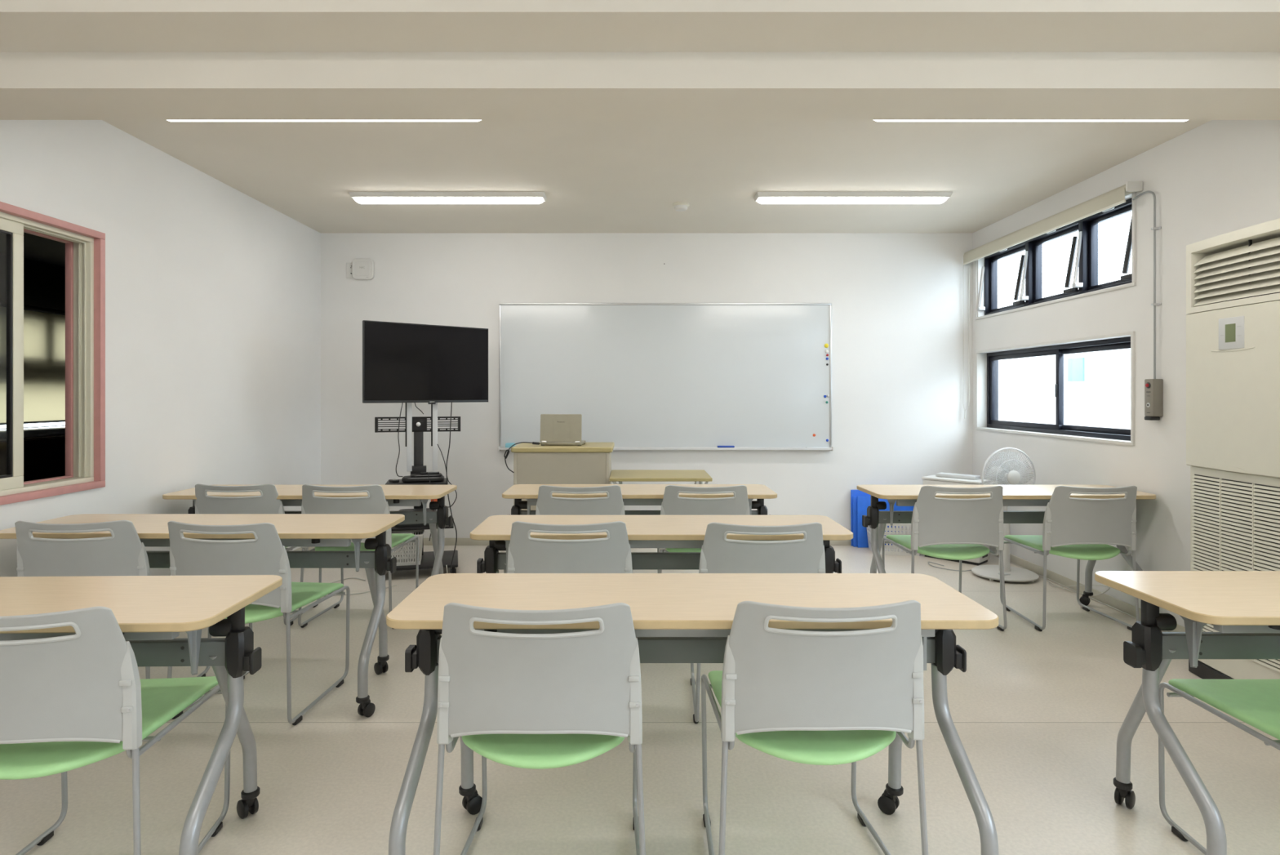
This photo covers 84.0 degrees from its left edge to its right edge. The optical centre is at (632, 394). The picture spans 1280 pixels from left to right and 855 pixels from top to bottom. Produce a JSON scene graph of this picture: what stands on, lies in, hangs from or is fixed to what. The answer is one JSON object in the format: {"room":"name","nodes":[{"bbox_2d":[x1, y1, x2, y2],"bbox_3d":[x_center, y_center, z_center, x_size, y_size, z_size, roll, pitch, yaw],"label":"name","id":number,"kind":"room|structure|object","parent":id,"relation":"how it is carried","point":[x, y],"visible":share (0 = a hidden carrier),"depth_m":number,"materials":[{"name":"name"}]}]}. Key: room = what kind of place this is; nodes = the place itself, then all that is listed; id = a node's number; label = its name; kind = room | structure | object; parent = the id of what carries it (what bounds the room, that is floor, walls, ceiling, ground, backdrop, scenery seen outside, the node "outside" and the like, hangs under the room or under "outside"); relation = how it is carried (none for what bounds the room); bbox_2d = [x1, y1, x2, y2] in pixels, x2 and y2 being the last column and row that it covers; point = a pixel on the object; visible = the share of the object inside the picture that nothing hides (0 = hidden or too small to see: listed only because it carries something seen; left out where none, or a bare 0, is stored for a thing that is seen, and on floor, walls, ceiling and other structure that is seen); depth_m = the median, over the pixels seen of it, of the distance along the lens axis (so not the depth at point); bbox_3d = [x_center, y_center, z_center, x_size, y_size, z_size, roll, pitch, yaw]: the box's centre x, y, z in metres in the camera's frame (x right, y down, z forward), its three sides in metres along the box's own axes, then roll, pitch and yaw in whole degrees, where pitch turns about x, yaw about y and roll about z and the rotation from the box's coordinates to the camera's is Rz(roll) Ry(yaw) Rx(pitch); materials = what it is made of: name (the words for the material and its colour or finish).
{"room":"classroom","nodes":[
{"label":"classroom","id":0,"kind":"room"},
{"bbox_2d":[0,252,65,429],"bbox_3d":[-6.050,-0.042,5.000,0.100,2.604,8.400,0,0,0],"label":"wall","id":1,"kind":"structure","parent":0,"point":[44,283],"depth_m":7.21,"materials":[{"name":"black"}]},
{"bbox_2d":[0,301,65,425],"bbox_3d":[-5.945,-0.292,7.200,0.049,1.165,2.200,0,0,0],"label":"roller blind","id":2,"kind":"object","parent":1,"relation":"attached to","point":[44,328],"visible":0.3,"depth_m":7.15,"materials":[{"name":"beige fabric"}]},
{"bbox_2d":[0,120,320,576],"bbox_3d":[-2.665,-0.042,2.168,0.130,2.604,7.537,0,0,0],"label":"wall","id":3,"kind":"structure","parent":0,"point":[213,291],"depth_m":4.06,"materials":[{"name":"paint"}]},
{"bbox_2d":[0,201,105,505],"bbox_3d":[-2.663,-0.168,2.788,0.150,1.245,1.415,0,0,0],"label":"window","id":4,"kind":"structure","parent":3,"relation":"in","point":[85,247],"depth_m":3.43,"materials":[{"name":"beige wood"}]},
{"bbox_2d":[293,546,315,551],"bbox_3d":[-2.595,1.229,2.164,0.009,0.062,7.528,0,0,0],"label":"baseboard","id":5,"kind":"structure","parent":3,"relation":"attached to","point":[300,548],"depth_m":5.58,"materials":[{"name":"plastic"}]},
{"bbox_2d":[0,0,1279,119],"bbox_3d":[0.122,-1.188,2.516,5.445,0.311,0.728,0,0,0],"label":"ceiling beam","id":6,"kind":"structure","parent":3,"relation":"attached to","point":[60,60],"depth_m":2.40,"materials":[{"name":"paint"}]},
{"bbox_2d":[0,120,1211,266],"bbox_3d":[-1.548,-1.404,3.800,9.105,0.120,10.800,0,0,0],"label":"ceiling","id":7,"kind":"structure","parent":0,"point":[594,176],"depth_m":4.22,"materials":[{"name":"paint"}]},
{"bbox_2d":[167,120,480,121],"bbox_3d":[-1.205,-1.091,2.775,1.300,0.050,0.100,0,0,0],"label":"ceiling light","id":8,"kind":"object","parent":7,"relation":"attached to","point":[167,120],"visible":0.08,"depth_m":2.77,"materials":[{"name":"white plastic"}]},
{"bbox_2d":[348,191,546,204],"bbox_3d":[-1.235,-1.316,4.800,1.300,0.056,0.150,0,0,0],"label":"ceiling light","id":9,"kind":"object","parent":7,"relation":"attached to","point":[362,197],"visible":1,"depth_m":4.75,"materials":[{"name":"white plastic"}]},
{"bbox_2d":[353,196,543,204],"bbox_3d":[-1.235,-1.302,4.800,1.264,0.028,0.114,0,0,0],"label":"diffuser","id":10,"kind":"object","parent":9,"relation":"attached to","point":[362,200],"depth_m":4.76,"materials":[{"name":"white plastic"}]},
{"bbox_2d":[672,201,688,211],"bbox_3d":[0.345,-1.320,5.020,0.114,0.048,0.114,0,0,0],"label":"smoke detector","id":11,"kind":"object","parent":7,"relation":"attached to","point":[678,206],"visible":1,"depth_m":4.98,"materials":[{"name":"beige plastic"}]},
{"bbox_2d":[753,191,952,204],"bbox_3d":[1.482,-1.316,4.800,1.300,0.056,0.150,0,0,0],"label":"ceiling light","id":12,"kind":"object","parent":7,"relation":"attached to","point":[762,197],"visible":1,"depth_m":4.75,"materials":[{"name":"white plastic"}]},
{"bbox_2d":[756,196,947,204],"bbox_3d":[1.482,-1.302,4.800,1.264,0.028,0.114,0,0,0],"label":"diffuser","id":13,"kind":"object","parent":12,"relation":"attached to","point":[762,200],"depth_m":4.76,"materials":[{"name":"white plastic"}]},
{"bbox_2d":[874,120,1187,121],"bbox_3d":[1.560,-1.091,2.775,1.300,0.050,0.100,0,0,0],"label":"ceiling light","id":14,"kind":"object","parent":7,"relation":"attached to","point":[874,120],"visible":0.08,"depth_m":2.77,"materials":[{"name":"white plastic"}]},
{"bbox_2d":[0,545,1279,854],"bbox_3d":[0.138,1.320,2.244,5.735,0.120,7.687,0,0,0],"label":"floor","id":15,"kind":"structure","parent":0,"point":[1037,717],"depth_m":2.36,"materials":[{"name":"plastic"}]},
{"bbox_2d":[14,520,211,678],"bbox_3d":[-2.123,0.868,2.925,0.516,0.785,0.570,0,0,-3],"label":"chair","id":16,"kind":"object","parent":15,"relation":"on","point":[122,553],"visible":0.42,"depth_m":2.69,"materials":[{"name":"grey plastic"}]},
{"bbox_2d":[0,605,230,854],"bbox_3d":[-1.409,0.868,1.822,0.516,0.785,0.570,0,0,-5],"label":"chair","id":17,"kind":"object","parent":15,"relation":"on","point":[80,699],"visible":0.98,"depth_m":1.62,"materials":[{"name":"grey plastic"}]},
{"bbox_2d":[0,574,282,854],"bbox_3d":[-1.774,0.900,1.894,1.517,0.719,0.497,0,0,-2],"label":"folding table","id":18,"kind":"object","parent":15,"relation":"on","point":[150,611],"visible":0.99,"depth_m":1.91,"materials":[{"name":"beige wood"}]},
{"bbox_2d":[0,513,404,716],"bbox_3d":[-1.764,0.900,2.996,1.517,0.719,0.497,0,0,0],"label":"folding table","id":19,"kind":"object","parent":15,"relation":"on","point":[152,529],"visible":0.59,"depth_m":3.00,"materials":[{"name":"beige wood"}]},
{"bbox_2d":[195,483,321,625],"bbox_3d":[-2.113,0.868,4.020,0.516,0.785,0.570,0,0,0],"label":"chair","id":20,"kind":"object","parent":15,"relation":"on","point":[268,502],"visible":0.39,"depth_m":3.78,"materials":[{"name":"grey plastic"}]},
{"bbox_2d":[167,520,350,724],"bbox_3d":[-1.516,0.868,2.898,0.516,0.785,0.570,0,0,6],"label":"chair","id":21,"kind":"object","parent":15,"relation":"on","point":[264,554],"visible":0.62,"depth_m":2.67,"materials":[{"name":"grey plastic"}]},
{"bbox_2d":[162,484,457,575],"bbox_3d":[-1.786,0.900,4.034,1.517,0.719,0.497,0,0,0],"label":"folding table","id":22,"kind":"object","parent":15,"relation":"on","point":[289,495],"visible":0.28,"depth_m":4.00,"materials":[{"name":"beige wood"}]},
{"bbox_2d":[329,577,365,582],"bbox_3d":[-2.000,1.255,4.675,0.139,0.007,0.458,0,0,41],"label":"cable","id":23,"kind":"object","parent":15,"relation":"on","point":[348,577],"visible":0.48,"depth_m":4.83,"materials":[{"name":"grey plastic"}]},
{"bbox_2d":[297,484,418,628],"bbox_3d":[-1.526,0.868,3.995,0.516,0.785,0.570,0,0,2],"label":"chair","id":24,"kind":"object","parent":15,"relation":"on","point":[375,502],"visible":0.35,"depth_m":3.77,"materials":[{"name":"grey plastic"}]},
{"bbox_2d":[323,584,396,596],"bbox_3d":[-1.803,1.255,4.514,0.596,0.007,0.126,0,0,-22],"label":"cable","id":25,"kind":"object","parent":15,"relation":"on","point":[394,584],"visible":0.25,"depth_m":4.48,"materials":[{"name":"grey plastic"}]},
{"bbox_2d":[374,402,460,573],"bbox_3d":[-1.535,0.637,5.089,0.600,1.245,0.485,0,0,-14],"label":"stand","id":26,"kind":"object","parent":15,"relation":"on","point":[417,424],"visible":0.49,"depth_m":5.17,"materials":[{"name":"black metal"}]},
{"bbox_2d":[389,478,399,482],"bbox_3d":[-1.683,0.611,5.030,0.050,0.018,0.075,0,0,-43],"label":"remote control","id":27,"kind":"object","parent":26,"relation":"on","point":[394,480],"visible":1,"depth_m":5.01,"materials":[{"name":"black plastic"}]},
{"bbox_2d":[391,528,424,565],"bbox_3d":[-1.600,1.075,4.985,0.272,0.211,0.212,0,0,-14],"label":"plastic basket","id":28,"kind":"object","parent":26,"relation":"on","point":[409,557],"visible":0.44,"depth_m":4.91,"materials":[{"name":"white plastic"}]},
{"bbox_2d":[395,507,437,526],"bbox_3d":[-1.535,0.877,5.080,0.320,0.100,0.200,0,0,-14],"label":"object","id":29,"kind":"object","parent":26,"relation":"on","point":[421,508],"visible":0.22,"depth_m":5.01,"materials":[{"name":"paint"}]},
{"bbox_2d":[385,477,448,484],"bbox_3d":[-1.535,0.629,5.091,0.420,0.018,0.280,0,0,-14],"label":"shelf","id":30,"kind":"object","parent":26,"relation":"attached to","point":[443,482],"depth_m":4.97,"materials":[{"name":"black metal"}]},
{"bbox_2d":[391,518,453,530],"bbox_3d":[-1.538,0.934,5.101,0.500,0.015,0.340,0,0,-14],"label":"shelf","id":31,"kind":"object","parent":26,"relation":"attached to","point":[413,527],"depth_m":4.95,"materials":[{"name":"black metal"}]},
{"bbox_2d":[362,320,488,404],"bbox_3d":[-1.474,-0.214,5.136,0.947,0.572,0.062,0,0,-41],"label":"television","id":32,"kind":"object","parent":26,"relation":"attached to","point":[402,362],"visible":1,"depth_m":5.08,"materials":[{"name":"black plastic"}]},
{"bbox_2d":[395,402,403,476],"bbox_3d":[-1.625,0.319,4.993,0.026,0.525,0.097,0,0,12],"label":"cable","id":33,"kind":"object","parent":32,"relation":"hanging from","point":[402,402],"visible":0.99,"depth_m":4.96,"materials":[{"name":"black plastic"}]},
{"bbox_2d":[426,471,433,540],"bbox_3d":[-1.385,0.769,4.880,0.029,0.466,0.069,0,0,-33],"label":"cable","id":34,"kind":"object","parent":26,"relation":"hanging from","point":[427,472],"visible":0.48,"depth_m":4.88,"materials":[{"name":"black plastic"}]},
{"bbox_2d":[437,444,457,506],"bbox_3d":[-1.310,0.567,4.946,0.250,0.427,0.057,0,0,44],"label":"cable","id":35,"kind":"object","parent":26,"relation":"hanging from","point":[437,444],"visible":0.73,"depth_m":4.91,"materials":[{"name":"black plastic"}]},
{"bbox_2d":[445,401,457,573],"bbox_3d":[-1.193,0.659,4.812,0.087,1.205,0.609,0,0,-27],"label":"cable","id":36,"kind":"object","parent":15,"relation":"on","point":[451,402],"visible":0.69,"depth_m":4.91,"materials":[{"name":"black plastic"}]},
{"bbox_2d":[433,602,645,854],"bbox_3d":[-0.218,0.868,1.868,0.516,0.785,0.570,0,0,0],"label":"chair","id":37,"kind":"object","parent":15,"relation":"on","point":[524,700],"visible":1,"depth_m":1.65,"materials":[{"name":"grey plastic"}]},
{"bbox_2d":[511,442,614,510],"bbox_3d":[-0.477,0.810,5.080,0.689,0.900,0.530,0,0,0],"label":"lectern","id":38,"kind":"object","parent":15,"relation":"on","point":[588,463],"visible":0.41,"depth_m":4.83,"materials":[{"name":"beige wood"}]},
{"bbox_2d":[503,441,540,472],"bbox_3d":[-0.751,0.430,4.885,0.059,0.203,0.312,0,0,40],"label":"cable","id":39,"kind":"object","parent":38,"relation":"on","point":[532,442],"visible":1,"depth_m":4.79,"materials":[{"name":"black plastic"}]},
{"bbox_2d":[540,413,585,445],"bbox_3d":[-0.491,0.250,5.084,0.292,0.220,0.231,0,0,4],"label":"laptop","id":40,"kind":"object","parent":38,"relation":"on","point":[555,428],"visible":1,"depth_m":4.98,"materials":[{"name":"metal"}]},
{"bbox_2d":[506,520,632,573],"bbox_3d":[-0.238,0.868,2.910,0.516,0.785,0.570,0,0,0],"label":"chair","id":41,"kind":"object","parent":15,"relation":"on","point":[611,553],"visible":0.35,"depth_m":2.67,"materials":[{"name":"grey plastic"}]},
{"bbox_2d":[535,484,625,515],"bbox_3d":[-0.275,0.868,3.970,0.516,0.785,0.570,0,0,0],"label":"chair","id":42,"kind":"object","parent":15,"relation":"on","point":[612,504],"visible":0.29,"depth_m":3.73,"materials":[{"name":"grey plastic"}]},
{"bbox_2d":[502,484,777,515],"bbox_3d":[0.040,0.900,4.058,1.517,0.719,0.497,0,0,0],"label":"folding table","id":43,"kind":"object","parent":15,"relation":"on","point":[632,494],"visible":0.2,"depth_m":4.00,"materials":[{"name":"beige wood"}]},
{"bbox_2d":[608,469,712,484],"bbox_3d":[0.193,0.910,5.008,0.689,0.700,0.525,0,0,0],"label":"side table","id":44,"kind":"object","parent":15,"relation":"on","point":[620,476],"visible":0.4,"depth_m":4.89,"materials":[{"name":"beige wood"}]},
{"bbox_2d":[470,515,853,573],"bbox_3d":[0.114,0.900,2.969,1.517,0.719,0.497,0,0,0],"label":"folding table","id":45,"kind":"object","parent":15,"relation":"on","point":[642,531],"visible":0.27,"depth_m":2.96,"materials":[{"name":"beige wood"}]},
{"bbox_2d":[386,573,998,854],"bbox_3d":[0.145,0.900,1.932,1.517,0.719,0.497,0,0,0],"label":"folding table","id":46,"kind":"object","parent":15,"relation":"on","point":[677,617],"visible":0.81,"depth_m":1.92,"materials":[{"name":"brown wood"}]},
{"bbox_2d":[657,484,750,573],"bbox_3d":[0.388,0.868,3.970,0.516,0.785,0.570,0,0,0],"label":"chair","id":47,"kind":"object","parent":15,"relation":"on","point":[672,504],"visible":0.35,"depth_m":3.73,"materials":[{"name":"grey plastic"}]},
{"bbox_2d":[690,522,825,723],"bbox_3d":[0.494,0.868,2.887,0.516,0.785,0.570,0,0,0],"label":"chair","id":48,"kind":"object","parent":15,"relation":"on","point":[718,553],"visible":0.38,"depth_m":2.65,"materials":[{"name":"grey plastic"}]},
{"bbox_2d":[701,600,928,854],"bbox_3d":[0.453,0.868,1.885,0.516,0.785,0.570,0,0,-1],"label":"chair","id":49,"kind":"object","parent":15,"relation":"on","point":[803,696],"visible":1,"depth_m":1.67,"materials":[{"name":"grey plastic"}]},
{"bbox_2d":[853,496,857,546],"bbox_3d":[1.994,1.052,5.879,0.333,0.415,0.009,0,-1,0],"label":"sheet","id":50,"kind":"object","parent":15,"relation":"on","point":[855,498],"visible":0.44,"depth_m":5.88,"materials":[{"name":"blue plastic"}]},
{"bbox_2d":[850,489,871,546],"bbox_3d":[2.109,1.026,5.910,0.579,0.465,0.009,0,-1,0],"label":"sheet","id":51,"kind":"object","parent":15,"relation":"on","point":[853,492],"visible":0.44,"depth_m":5.91,"materials":[{"name":"blue plastic"}]},
{"bbox_2d":[857,496,914,546],"bbox_3d":[2.101,1.049,5.849,0.493,0.420,0.009,0,-1,0],"label":"sheet","id":52,"kind":"object","parent":15,"relation":"on","point":[863,502],"visible":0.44,"depth_m":5.85,"materials":[{"name":"blue plastic"}]},
{"bbox_2d":[866,523,919,555],"bbox_3d":[2.088,1.132,5.682,0.392,0.256,0.282,0,0,8],"label":"storage basket","id":53,"kind":"object","parent":15,"relation":"on","point":[904,528],"visible":0.2,"depth_m":5.56,"materials":[{"name":"white plastic"}]},
{"bbox_2d":[881,485,1007,631],"bbox_3d":[1.723,0.868,3.950,0.516,0.785,0.570,0,0,0],"label":"chair","id":54,"kind":"object","parent":15,"relation":"on","point":[947,528],"visible":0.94,"depth_m":3.73,"materials":[{"name":"grey plastic"}]},
{"bbox_2d":[928,561,970,571],"bbox_3d":[2.384,1.254,5.153,0.429,0.006,0.230,0,0,17],"label":"cable","id":55,"kind":"object","parent":15,"relation":"on","point":[928,562],"visible":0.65,"depth_m":5.13,"materials":[{"name":"plastic"}]},
{"bbox_2d":[921,471,990,564],"bbox_3d":[2.475,0.938,5.440,0.210,0.645,0.440,0,0,-43],"label":"air purifier","id":56,"kind":"object","parent":15,"relation":"on","point":[940,478],"visible":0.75,"depth_m":5.37,"materials":[{"name":"white plastic"}]},
{"bbox_2d":[935,471,980,479],"bbox_3d":[2.504,0.628,5.467,0.100,0.027,0.300,0,0,-43],"label":"vent","id":57,"kind":"object","parent":56,"relation":"attached to","point":[950,475],"depth_m":5.43,"materials":[{"name":"white plastic"}]},
{"bbox_2d":[971,447,1039,582],"bbox_3d":[2.577,0.812,4.920,0.414,0.895,0.414,0,0,-8],"label":"fan","id":58,"kind":"object","parent":15,"relation":"on","point":[1000,475],"visible":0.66,"depth_m":4.88,"materials":[{"name":"white plastic"}]},
{"bbox_2d":[857,484,1155,605],"bbox_3d":[2.076,0.900,4.034,1.517,0.719,0.497,0,0,0],"label":"folding table","id":59,"kind":"object","parent":15,"relation":"on","point":[904,495],"visible":0.37,"depth_m":4.03,"materials":[{"name":"beige wood"}]},
{"bbox_2d":[999,485,1139,631],"bbox_3d":[2.420,0.868,3.945,0.516,0.785,0.570,0,0,0],"label":"chair","id":60,"kind":"object","parent":15,"relation":"on","point":[1078,528],"visible":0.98,"depth_m":3.73,"materials":[{"name":"grey plastic"}]},
{"bbox_2d":[1039,575,1110,595],"bbox_3d":[2.775,1.198,4.705,0.179,0.123,1.003,0,0,-15],"label":"cable","id":61,"kind":"object","parent":15,"relation":"on","point":[1049,582],"visible":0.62,"depth_m":4.49,"materials":[{"name":"grey plastic"}]},
{"bbox_2d":[990,552,1168,631],"bbox_3d":[2.825,1.254,4.450,0.007,0.006,2.300,0,0,0],"label":"cable","id":62,"kind":"object","parent":15,"relation":"on","point":[990,553],"visible":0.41,"depth_m":4.39,"materials":[{"name":"grey plastic"}]},
{"bbox_2d":[1094,570,1279,854],"bbox_3d":[2.114,0.900,1.961,1.464,0.719,0.497,0,0,0],"label":"folding table","id":63,"kind":"object","parent":15,"relation":"on","point":[1243,606],"visible":1,"depth_m":1.96,"materials":[{"name":"beige wood"}]},
{"bbox_2d":[1158,678,1279,854],"bbox_3d":[1.790,0.868,1.820,0.516,0.785,0.570,0,0,0],"label":"chair","id":64,"kind":"object","parent":15,"relation":"on","point":[1255,702],"visible":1,"depth_m":1.96,"materials":[{"name":"grey plastic"}]},
{"bbox_2d":[1186,217,1279,679],"bbox_3d":[2.734,0.292,2.768,0.492,1.936,0.935,0,0,0],"label":"air conditioner","id":65,"kind":"object","parent":15,"relation":"on","point":[1233,278],"visible":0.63,"depth_m":2.96,"materials":[{"name":"beige metal"}]},
{"bbox_2d":[1186,217,1279,314],"bbox_3d":[2.735,-0.520,2.768,0.490,0.312,0.935,0,0,0],"label":"outlet","id":66,"kind":"object","parent":65,"relation":"attached to","point":[1239,269],"depth_m":2.97,"materials":[{"name":"beige plastic"}]},
{"bbox_2d":[1191,475,1279,671],"bbox_3d":[2.520,0.718,2.768,0.039,0.715,0.891,0,0,0],"label":"grille","id":67,"kind":"object","parent":65,"relation":"attached to","point":[1236,519],"depth_m":2.95,"materials":[{"name":"beige metal"}]},
{"bbox_2d":[320,233,973,537],"bbox_3d":[0.138,-0.042,6.012,5.735,2.604,0.150,0,0,0],"label":"wall","id":68,"kind":"structure","parent":0,"point":[898,388],"depth_m":5.94,"materials":[{"name":"paint"}]},
{"bbox_2d":[346,262,353,278],"bbox_3d":[-2.341,-1.033,5.927,0.086,0.127,0.020,0,0,0],"label":"wall outlet","id":69,"kind":"object","parent":68,"relation":"attached to","point":[348,265],"visible":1,"depth_m":5.93,"materials":[{"name":"white plastic"}]},
{"bbox_2d":[351,258,374,279],"bbox_3d":[-2.238,-1.040,5.916,0.176,0.173,0.042,0,0,0],"label":"junction box","id":70,"kind":"object","parent":68,"relation":"attached to","point":[362,268],"visible":1,"depth_m":5.90,"materials":[{"name":"white plastic"}]},
{"bbox_2d":[400,537,851,545],"bbox_3d":[0.122,1.229,5.933,5.445,0.062,0.009,0,0,0],"label":"baseboard","id":71,"kind":"structure","parent":68,"relation":"attached to","point":[448,541],"depth_m":5.93,"materials":[{"name":"plastic"}]},
{"bbox_2d":[497,302,834,450],"bbox_3d":[0.278,-0.144,5.899,2.776,1.226,0.076,0,0,0],"label":"whiteboard","id":72,"kind":"object","parent":68,"relation":"attached to","point":[638,375],"visible":1,"depth_m":5.92,"materials":[{"name":"metal"}]},
{"bbox_2d":[505,442,515,447],"bbox_3d":[-1.009,0.426,5.893,0.080,0.045,0.044,0,0,0],"label":"sponge","id":73,"kind":"object","parent":72,"relation":"on","point":[508,444],"visible":0.71,"depth_m":5.87,"materials":[{"name":"fabric"}]},
{"bbox_2d":[499,447,831,449],"bbox_3d":[0.278,0.453,5.901,2.762,0.024,0.072,0,0,0],"label":"tray","id":74,"kind":"object","parent":72,"relation":"on","point":[500,448],"depth_m":5.87,"materials":[{"name":"white metal"}]},
{"bbox_2d":[717,445,734,447],"bbox_3d":[0.777,0.438,5.895,0.140,0.022,0.036,0,0,0],"label":"eraser","id":75,"kind":"object","parent":72,"relation":"on","point":[717,446],"visible":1,"depth_m":5.88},
{"bbox_2d":[973,120,1279,626],"bbox_3d":[2.925,-0.042,2.168,0.160,2.604,7.537,0,0,0],"label":"wall","id":76,"kind":"structure","parent":0,"point":[1215,178],"depth_m":3.88,"materials":[{"name":"paint"}]},
{"bbox_2d":[974,191,1136,319],"bbox_3d":[2.914,-0.885,4.945,0.162,0.544,1.864,0,0,0],"label":"window","id":77,"kind":"structure","parent":76,"relation":"in","point":[1086,256],"depth_m":4.74,"materials":[{"name":"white metal"}]},
{"bbox_2d":[962,181,1142,418],"bbox_3d":[2.798,-0.492,4.940,0.094,1.391,1.970,0,0,0],"label":"roller blind","id":78,"kind":"object","parent":77,"relation":"attached to","point":[1115,197],"visible":1,"depth_m":4.64,"materials":[{"name":"fabric"}]},
{"bbox_2d":[976,331,1134,445],"bbox_3d":[2.914,-0.033,4.942,0.162,0.649,1.839,0,0,0],"label":"window","id":79,"kind":"structure","parent":76,"relation":"in","point":[987,360],"depth_m":4.92,"materials":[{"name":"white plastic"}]},
{"bbox_2d":[989,545,1185,631],"bbox_3d":[2.841,1.229,2.164,0.009,0.062,7.528,0,0,0],"label":"baseboard","id":80,"kind":"structure","parent":76,"relation":"attached to","point":[1122,606],"depth_m":4.54,"materials":[{"name":"plastic"}]},
{"bbox_2d":[1132,191,1161,378],"bbox_3d":[2.827,-0.600,3.921,0.036,1.039,0.201,0,0,0],"label":"conduit","id":81,"kind":"object","parent":76,"relation":"attached to","point":[1154,228],"visible":0.99,"depth_m":3.84,"materials":[{"name":"paint"}]},
{"bbox_2d":[1144,378,1163,420],"bbox_3d":[2.811,0.029,3.844,0.069,0.222,0.073,0,0,0],"label":"box","id":82,"kind":"object","parent":76,"relation":"attached to","point":[1153,388],"visible":1,"depth_m":3.81,"materials":[{"name":"paint"}]},
{"bbox_3d":[-4.415,1.320,5.000,3.370,0.120,8.400,0,0,0],"label":"floor","id":83,"kind":"structure","parent":0,"visible":0},
{"bbox_2d":[0,434,65,481],"bbox_3d":[-5.758,0.833,7.200,0.465,0.855,2.200,0,0,0],"label":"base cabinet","id":84,"kind":"object","parent":83,"relation":"on","point":[44,456],"visible":0.13,"depth_m":6.67,"materials":[{"name":"black wood"}]},
{"bbox_2d":[0,426,65,439],"bbox_3d":[-5.808,0.367,7.200,0.375,0.065,2.400,0,0,0],"label":"window ledge","id":85,"kind":"object","parent":84,"relation":"on","point":[55,430],"visible":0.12,"depth_m":6.81,"materials":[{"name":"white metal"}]},
{"label":"outside","id":86,"kind":"structure","parent":0,"visible":0},
{"bbox_3d":[0.000,1.630,5.000,60.000,0.100,60.000,0,0,0],"label":"ground","id":87,"kind":"structure","parent":86,"visible":0},
{"bbox_2d":[998,348,1130,429],"bbox_3d":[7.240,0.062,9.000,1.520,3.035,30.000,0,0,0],"label":"window pane","id":88,"kind":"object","parent":87,"relation":"on","point":[1097,384],"visible":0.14,"depth_m":10.62,"materials":[{"name":"glass"}]},
{"bbox_2d":[1067,356,1084,381],"bbox_3d":[6.585,-0.365,10.549,0.030,0.350,0.360,0,0,0],"label":"window","id":89,"kind":"structure","parent":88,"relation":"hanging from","point":[1076,365],"depth_m":10.52,"materials":[{"name":"glass"}]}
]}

